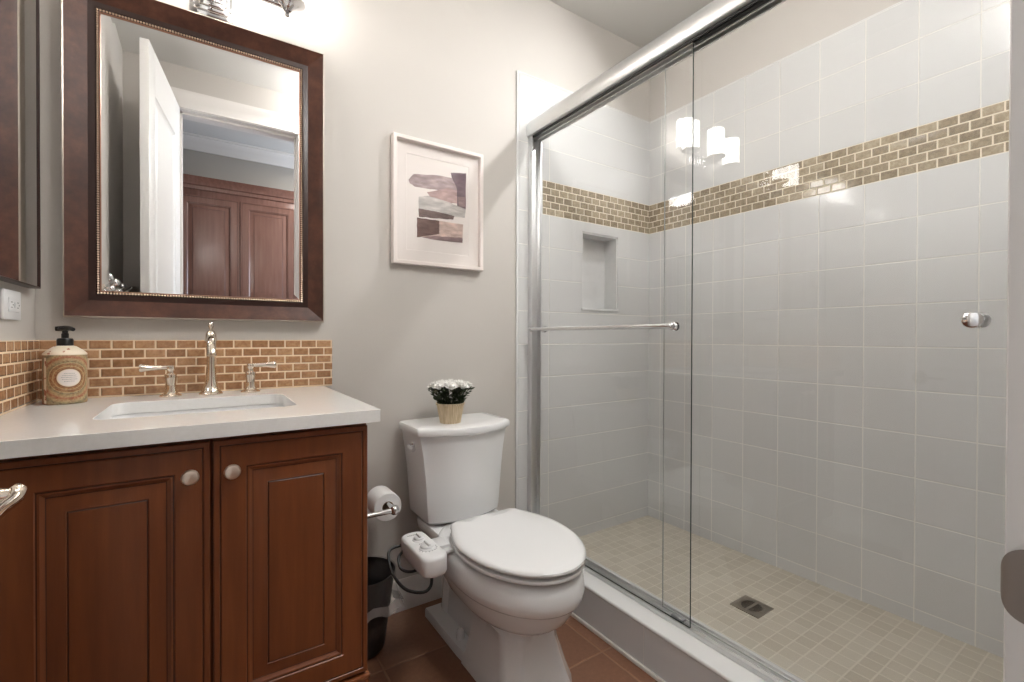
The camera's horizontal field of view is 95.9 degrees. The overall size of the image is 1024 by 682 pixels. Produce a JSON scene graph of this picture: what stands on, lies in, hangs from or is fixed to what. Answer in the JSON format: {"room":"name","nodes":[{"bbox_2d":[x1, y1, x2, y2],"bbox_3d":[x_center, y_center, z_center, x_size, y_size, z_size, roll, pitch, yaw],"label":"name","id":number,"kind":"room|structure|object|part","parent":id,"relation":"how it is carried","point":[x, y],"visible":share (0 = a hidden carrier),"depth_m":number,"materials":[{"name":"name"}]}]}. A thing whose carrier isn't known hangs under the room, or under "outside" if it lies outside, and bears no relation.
{"room":"bathroom","nodes":[
{"label":"bathroom","id":0,"kind":"room"},
{"bbox_2d":[0,483,27,519],"bbox_3d":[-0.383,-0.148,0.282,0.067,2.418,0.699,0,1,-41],"label":"door handle","id":1,"kind":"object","parent":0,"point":[11,497],"depth_m":0.50,"materials":[{"name":"silver metal"}]},
{"bbox_2d":[0,281,34,340],"bbox_3d":[-0.830,-0.226,0.472,0.100,2.785,1.790,0,0,-34],"label":"wall","id":2,"kind":"structure","parent":0,"point":[23,329],"depth_m":1.16,"materials":[{"name":"beige paint"}]},
{"bbox_2d":[0,288,20,319],"bbox_3d":[-1.167,-0.084,1.078,0.011,0.069,0.114,0,0,-34],"label":"wall outlet","id":3,"kind":"object","parent":2,"relation":"attached to","point":[10,300],"visible":1,"depth_m":1.06,"materials":[{"name":"white plastic"}]},
{"bbox_2d":[8,297,19,312],"bbox_3d":[-1.164,-0.084,1.080,0.005,0.033,0.068,0,0,-34],"label":"receptacle","id":4,"kind":"object","parent":3,"relation":"attached to","point":[13,302],"depth_m":1.08,"materials":[{"name":"white plastic"}]},
{"bbox_2d":[0,340,38,415],"bbox_3d":[-1.107,0.082,0.988,0.008,0.164,0.611,0,0,-34],"label":"backsplash","id":5,"kind":"structure","parent":2,"relation":"attached to","point":[19,359],"depth_m":1.10,"materials":[{"name":"brown tile"}]},
{"bbox_2d":[0,0,40,288],"bbox_3d":[-1.103,-0.594,0.993,0.023,0.920,0.490,0,0,-34],"label":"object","id":6,"kind":"object","parent":2,"relation":"attached to","point":[20,222],"visible":1,"depth_m":1.08,"materials":[{"name":"brown wood"}]},
{"bbox_2d":[35,0,649,580],"bbox_3d":[-0.286,-0.235,1.978,2.677,2.785,0.128,0,0,-34],"label":"wall","id":7,"kind":"structure","parent":0,"point":[443,72],"depth_m":1.82,"materials":[{"name":"beige paint"}]},
{"bbox_2d":[39,340,331,400],"bbox_3d":[-0.963,0.079,1.456,0.754,0.164,0.008,0,0,-34],"label":"backsplash","id":8,"kind":"structure","parent":7,"relation":"attached to","point":[113,371],"depth_m":1.43,"materials":[{"name":"brown tile"}]},
{"bbox_2d":[61,0,323,322],"bbox_3d":[-0.945,-0.534,1.445,0.670,0.938,0.037,0,0,-34],"label":"wall mirror","id":9,"kind":"object","parent":7,"relation":"attached to","point":[193,142],"visible":1,"depth_m":1.42,"materials":[{"name":"brown wood"}]},
{"bbox_2d":[101,14,298,298],"bbox_3d":[-0.951,-0.534,1.454,0.516,0.784,0.011,0,0,-34],"label":"mirror glass","id":10,"kind":"object","parent":9,"relation":"attached to","point":[200,135],"depth_m":1.43,"materials":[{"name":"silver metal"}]},
{"bbox_2d":[189,0,305,23],"bbox_3d":[-0.901,-1.137,1.387,0.522,0.242,0.174,0,0,-34],"label":"vanity light","id":11,"kind":"object","parent":7,"relation":"attached to","point":[222,10],"visible":0.95,"depth_m":1.47,"materials":[{"name":"silver metal"}]},
{"bbox_3d":[-0.912,-1.081,1.403,0.410,0.034,0.078,0,0,-34],"label":"arm","id":12,"kind":"part","parent":11,"relation":"part of","materials":[{"name":"silver metal"}]},
{"bbox_2d":[388,574,441,615],"bbox_3d":[-0.334,0.998,1.882,0.841,0.120,0.014,0,0,-34],"label":"baseboard","id":13,"kind":"structure","parent":7,"relation":"attached to","point":[401,600],"depth_m":1.83,"materials":[{"name":"white paint"}]},
{"bbox_2d":[387,531,454,593],"bbox_3d":[-0.212,0.714,1.555,0.530,0.205,0.444,0,0,12],"label":"bidet attachment","id":14,"kind":"object","parent":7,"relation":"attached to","point":[428,556],"visible":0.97,"depth_m":1.40,"materials":[{"name":"white plastic"}]},
{"bbox_3d":[-0.296,0.621,1.465,0.040,0.018,0.040,0,0,-34],"label":"knob","id":15,"kind":"part","parent":14,"relation":"part of","materials":[{"name":"white plastic"}]},
{"bbox_3d":[-0.276,0.660,1.435,0.082,0.061,0.216,0,0,-34],"label":"control panel","id":16,"kind":"part","parent":14,"relation":"part of","materials":[{"name":"white plastic"}]},
{"bbox_3d":[-0.259,0.622,1.410,0.050,0.018,0.050,0,0,-34],"label":"knob","id":17,"kind":"part","parent":14,"relation":"part of","materials":[{"name":"white plastic"}]},
{"bbox_3d":[-0.104,0.663,1.586,0.383,0.021,0.095,0,0,-34],"label":"mounting plate","id":18,"kind":"part","parent":14,"relation":"part of","materials":[{"name":"white plastic"}]},
{"bbox_2d":[391,132,483,271],"bbox_3d":[-0.295,-0.549,1.883,0.397,0.498,0.030,0,0,-34],"label":"framed picture","id":19,"kind":"object","parent":7,"relation":"attached to","point":[437,188],"visible":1,"depth_m":1.88,"materials":[{"name":"beige paper"}]},
{"bbox_2d":[409,173,465,242],"bbox_3d":[-0.301,-0.561,1.887,0.256,0.299,0.001,0,0,-34],"label":"artwork","id":20,"kind":"object","parent":19,"relation":"attached to","point":[437,201],"depth_m":1.89},
{"bbox_2d":[515,70,648,508],"bbox_3d":[0.394,-0.088,2.360,0.903,2.289,0.008,0,0,-34],"label":"trim","id":21,"kind":"structure","parent":7,"relation":"attached to","point":[517,71],"depth_m":2.11,"materials":[{"name":"white"}]},
{"bbox_2d":[518,73,649,536],"bbox_3d":[0.402,-0.114,2.366,0.900,2.221,0.007,0,0,-34],"label":"tiled wall","id":22,"kind":"structure","parent":7,"relation":"attached to","point":[594,383],"depth_m":2.35,"materials":[{"name":"white tile"}]},
{"bbox_2d":[581,232,618,311],"bbox_3d":[0.433,-0.354,2.436,0.263,0.397,0.103,0,0,-34],"label":"wall niche","id":23,"kind":"object","parent":7,"relation":"attached to","point":[599,252],"visible":0.59,"depth_m":2.49,"materials":[{"name":"white tile"}]},
{"bbox_2d":[583,556,804,681],"bbox_3d":[0.542,0.918,1.464,0.166,0.014,1.661,0,0,-34],"label":"shower curb","id":24,"kind":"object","parent":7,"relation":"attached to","point":[716,662],"depth_m":1.44,"materials":[{"name":"white stone"}]},
{"bbox_2d":[526,0,990,681],"bbox_3d":[0.543,-0.052,1.462,0.119,1.925,1.652,0,0,-34],"label":"shower door","id":25,"kind":"structure","parent":24,"relation":"on","point":[717,19],"depth_m":1.61,"materials":[{"name":"silver metal"}]},
{"bbox_3d":[0.325,-0.019,1.791,0.006,1.830,0.847,0,0,-34],"label":"glass panel","id":26,"kind":"part","parent":25,"relation":"part of","materials":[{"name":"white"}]},
{"bbox_3d":[0.559,-0.973,1.464,0.087,0.081,1.652,0,0,-34],"label":"header rail","id":27,"kind":"part","parent":25,"relation":"part of","materials":[{"name":"silver metal"}]},
{"bbox_3d":[0.766,-0.013,1.176,0.006,1.830,0.913,0,0,-34],"label":"glass panel","id":28,"kind":"part","parent":25,"relation":"part of","materials":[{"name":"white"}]},
{"bbox_3d":[0.932,-0.042,0.927,0.066,0.033,0.033,0,0,-34],"label":"knob","id":29,"kind":"part","parent":25,"relation":"part of","materials":[{"name":"silver metal"}]},
{"bbox_2d":[367,598,656,681],"bbox_3d":[-0.136,1.115,0.947,1.578,0.100,1.790,0,0,-34],"label":"floor","id":30,"kind":"structure","parent":0,"point":[413,650],"depth_m":1.55,"materials":[{"name":"brown tile"}]},
{"bbox_2d":[0,423,369,681],"bbox_3d":[-0.805,0.628,1.177,0.712,0.867,0.642,0,0,-34],"label":"vanity cabinet","id":31,"kind":"object","parent":30,"relation":"on","point":[243,558],"visible":0.94,"depth_m":0.93,"materials":[{"name":"brown wood"}]},
{"bbox_3d":[-0.757,0.507,0.870,0.316,0.600,0.020,0,0,-34],"label":"cabinet door","id":32,"kind":"part","parent":31,"relation":"part of","materials":[{"name":"brown wood"}]},
{"bbox_2d":[0,386,379,458],"bbox_3d":[-0.801,0.178,1.182,0.734,0.030,0.646,0,0,-34],"label":"countertop","id":33,"kind":"structure","parent":31,"relation":"on","point":[34,429],"depth_m":1.00,"materials":[{"name":"white stone"}]},
{"bbox_2d":[42,326,87,404],"bbox_3d":[-1.170,0.061,1.210,0.088,0.202,0.088,0,0,-34],"label":"soap dispenser","id":34,"kind":"object","parent":33,"relation":"on","point":[64,365],"visible":1,"depth_m":1.18,"materials":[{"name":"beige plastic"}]},
{"bbox_2d":[42,355,87,404],"bbox_3d":[-1.170,0.099,1.210,0.086,0.126,0.086,0,0,-34],"label":"bottle","id":35,"kind":"object","parent":34,"relation":"attached to","point":[64,377],"depth_m":1.18,"materials":[{"name":"beige ceramic"}]},
{"bbox_2d":[109,404,285,418],"bbox_3d":[-0.791,0.266,1.190,0.444,0.145,0.351,0,0,-34],"label":"sink","id":36,"kind":"object","parent":33,"relation":"in","point":[161,413],"visible":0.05,"depth_m":1.30,"materials":[{"name":"white ceramic"}]},
{"bbox_2d":[138,322,276,397],"bbox_3d":[-0.887,0.052,1.367,0.350,0.219,0.147,0,0,-34],"label":"faucet","id":37,"kind":"object","parent":33,"relation":"on","point":[210,387],"visible":1,"depth_m":1.39,"materials":[{"name":"silver metal"}]},
{"bbox_3d":[-1.023,0.076,1.323,0.073,0.024,0.024,0,1,-44],"label":"lever","id":38,"kind":"part","parent":37,"relation":"part of","materials":[{"name":"silver metal"}]},
{"bbox_3d":[-0.995,0.116,1.347,0.054,0.092,0.054,0,0,-34],"label":"handle","id":39,"kind":"part","parent":37,"relation":"part of","materials":[{"name":"silver metal"}]},
{"bbox_3d":[-0.883,0.014,1.356,0.025,0.062,0.125,0,0,-34],"label":"spout","id":40,"kind":"part","parent":37,"relation":"part of","materials":[{"name":"silver metal"}]},
{"bbox_3d":[-0.827,0.115,1.460,0.054,0.092,0.054,0,0,-34],"label":"handle","id":41,"kind":"part","parent":37,"relation":"part of","materials":[{"name":"silver metal"}]},
{"bbox_3d":[-0.794,0.076,1.476,0.073,0.024,0.024,0,0,-24],"label":"lever","id":42,"kind":"part","parent":37,"relation":"part of","materials":[{"name":"silver metal"}]},
{"bbox_3d":[-0.639,0.269,0.917,0.031,0.031,0.030,0,0,-34],"label":"knob","id":43,"kind":"part","parent":31,"relation":"part of","materials":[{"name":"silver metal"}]},
{"bbox_3d":[-0.580,0.269,0.957,0.031,0.031,0.030,0,0,-34],"label":"knob","id":44,"kind":"part","parent":31,"relation":"part of","materials":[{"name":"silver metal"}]},
{"bbox_3d":[-0.490,0.506,1.048,0.316,0.600,0.020,0,0,-34],"label":"cabinet door","id":45,"kind":"part","parent":31,"relation":"part of","materials":[{"name":"brown wood"}]},
{"bbox_3d":[-0.622,0.888,0.960,0.648,0.150,0.025,0,0,-34],"label":"rail","id":46,"kind":"part","parent":31,"relation":"part of","materials":[{"name":"brown wood"}]},
{"bbox_2d":[367,502,399,518],"bbox_3d":[-0.503,0.559,1.543,0.206,0.048,0.189,0,0,-34],"label":"paper holder","id":47,"kind":"object","parent":31,"relation":"attached to","point":[393,509],"visible":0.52,"depth_m":1.51,"materials":[{"name":"silver metal"}]},
{"bbox_2d":[367,486,400,520],"bbox_3d":[-0.453,0.570,1.624,0.096,0.096,0.100,0,0,-34],"label":"toilet paper","id":48,"kind":"object","parent":47,"relation":"on","point":[378,496],"visible":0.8,"depth_m":1.59,"materials":[{"name":"white paper"}]},
{"bbox_2d":[367,557,394,659],"bbox_3d":[-0.492,0.923,1.580,0.250,0.274,0.241,0,0,-34],"label":"waste bin","id":49,"kind":"object","parent":30,"relation":"on","point":[379,577],"visible":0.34,"depth_m":1.54,"materials":[{"name":"black plastic"}]},
{"bbox_2d":[399,412,585,681],"bbox_3d":[-0.064,0.686,1.582,0.406,0.749,0.764,0,0,-34],"label":"toilet","id":50,"kind":"object","parent":30,"relation":"on","point":[513,577],"visible":0.98,"depth_m":1.46,"materials":[{"name":"white ceramic"}]},
{"bbox_3d":[-0.368,0.389,1.694,0.025,0.030,0.055,0,0,-34],"label":"flush lever","id":51,"kind":"part","parent":50,"relation":"part of","materials":[{"name":"silver metal"}]},
{"bbox_2d":[426,379,474,423],"bbox_3d":[-0.234,0.226,1.759,0.174,0.166,0.179,0,0,-34],"label":"potted flowers","id":52,"kind":"object","parent":50,"relation":"on","point":[450,410],"visible":1,"depth_m":1.72,"materials":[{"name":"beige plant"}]},
{"bbox_3d":[-0.270,0.166,1.704,0.054,0.029,0.056,0,0,-34],"label":"flower","id":53,"kind":"part","parent":52,"relation":"part of","materials":[{"name":"white plant"}]},
{"bbox_3d":[-0.235,0.272,1.758,0.111,0.076,0.111,0,0,-34],"label":"pot","id":54,"kind":"part","parent":52,"relation":"part of","materials":[{"name":"brown wood"}]},
{"bbox_3d":[-0.222,0.166,1.694,0.056,0.029,0.054,0,0,-34],"label":"flower","id":55,"kind":"part","parent":52,"relation":"part of","materials":[{"name":"white plant"}]},
{"bbox_3d":[-0.181,0.166,1.722,0.056,0.029,0.055,0,0,-34],"label":"flower","id":56,"kind":"part","parent":52,"relation":"part of","materials":[{"name":"white plant"}]},
{"bbox_3d":[-0.206,0.508,1.795,0.370,0.331,0.248,0,0,-34],"label":"tank","id":57,"kind":"part","parent":50,"relation":"part of","materials":[{"name":"white ceramic"}]},
{"bbox_3d":[-0.202,0.325,1.788,0.393,0.032,0.262,0,0,-34],"label":"tank lid","id":58,"kind":"part","parent":50,"relation":"part of","materials":[{"name":"white ceramic"}]},
{"bbox_3d":[-0.008,0.868,1.516,0.385,0.386,0.582,0,0,-34],"label":"bowl","id":59,"kind":"part","parent":50,"relation":"part of","materials":[{"name":"white ceramic"}]},
{"bbox_3d":[0.027,0.657,1.464,0.378,0.014,0.460,0,0,-34],"label":"seat","id":60,"kind":"part","parent":50,"relation":"part of","materials":[{"name":"white plastic"}]},
{"bbox_3d":[0.028,0.632,1.462,0.380,0.022,0.464,0,0,-34],"label":"seat lid","id":61,"kind":"part","parent":50,"relation":"part of","materials":[{"name":"white plastic"}]},
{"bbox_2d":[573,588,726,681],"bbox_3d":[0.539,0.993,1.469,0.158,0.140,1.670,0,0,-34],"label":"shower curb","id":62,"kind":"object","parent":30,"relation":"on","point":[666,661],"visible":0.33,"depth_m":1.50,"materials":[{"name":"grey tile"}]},
{"bbox_2d":[571,612,665,681],"bbox_3d":[0.470,1.056,1.423,0.008,0.014,1.670,0,0,-34],"label":"trim","id":63,"kind":"structure","parent":62,"relation":"attached to","point":[657,678],"depth_m":1.57,"materials":[{"name":"white paint"}]},
{"bbox_2d":[549,0,713,47],"bbox_3d":[0.218,-1.671,1.218,2.677,0.100,1.890,0,0,-34],"label":"ceiling","id":64,"kind":"structure","parent":0,"point":[638,22],"depth_m":2.30,"materials":[{"name":"paint"}]},
{"bbox_2d":[579,515,1002,681],"bbox_3d":[0.903,1.078,1.712,0.799,0.168,1.670,0,0,-34],"label":"floor","id":65,"kind":"structure","parent":0,"point":[815,632],"depth_m":1.66,"materials":[{"name":"beige tile"}]},
{"bbox_2d":[730,595,773,618],"bbox_3d":[0.896,0.993,1.728,0.108,0.003,0.108,0,0,-34],"label":"shower drain","id":66,"kind":"object","parent":65,"relation":"on","point":[747,604],"visible":1,"depth_m":1.72,"materials":[{"name":"silver metal"}]},
{"bbox_2d":[649,0,1008,233],"bbox_3d":[1.310,-0.230,1.900,0.108,2.785,1.790,0,0,-34],"label":"wall","id":67,"kind":"structure","parent":0,"point":[984,131],"depth_m":1.96,"materials":[{"name":"beige tile"}]},
{"bbox_2d":[650,0,906,122],"bbox_3d":[1.240,-1.223,1.911,0.008,0.008,1.661,0,0,-34],"label":"trim","id":68,"kind":"structure","parent":67,"relation":"attached to","point":[902,0],"depth_m":1.97,"materials":[{"name":"white"}]},
{"bbox_2d":[648,0,1009,657],"bbox_3d":[1.237,-0.109,1.920,0.007,2.221,1.662,0,0,-34],"label":"tiled wall","id":69,"kind":"structure","parent":67,"relation":"attached to","point":[849,425],"depth_m":1.79,"materials":[{"name":"white tile"}]},
{"bbox_3d":[0.705,-0.272,0.492,2.477,2.685,0.120,0,0,-34],"label":"wall","id":70,"kind":"structure","parent":0,"visible":0},
{"bbox_2d":[1003,0,1023,681],"bbox_3d":[0.146,-0.199,0.204,0.924,2.539,0.020,0,0,-34],"label":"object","id":71,"kind":"structure","parent":70,"relation":"attached to","point":[1013,656],"depth_m":0.41,"materials":[{"name":"white paint"}]},
{"bbox_2d":[1000,550,1023,623],"bbox_3d":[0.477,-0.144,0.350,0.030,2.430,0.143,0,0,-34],"label":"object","id":72,"kind":"structure","parent":71,"relation":"attached to","point":[1012,563],"depth_m":0.40,"materials":[{"name":"silver metal"}]}
]}

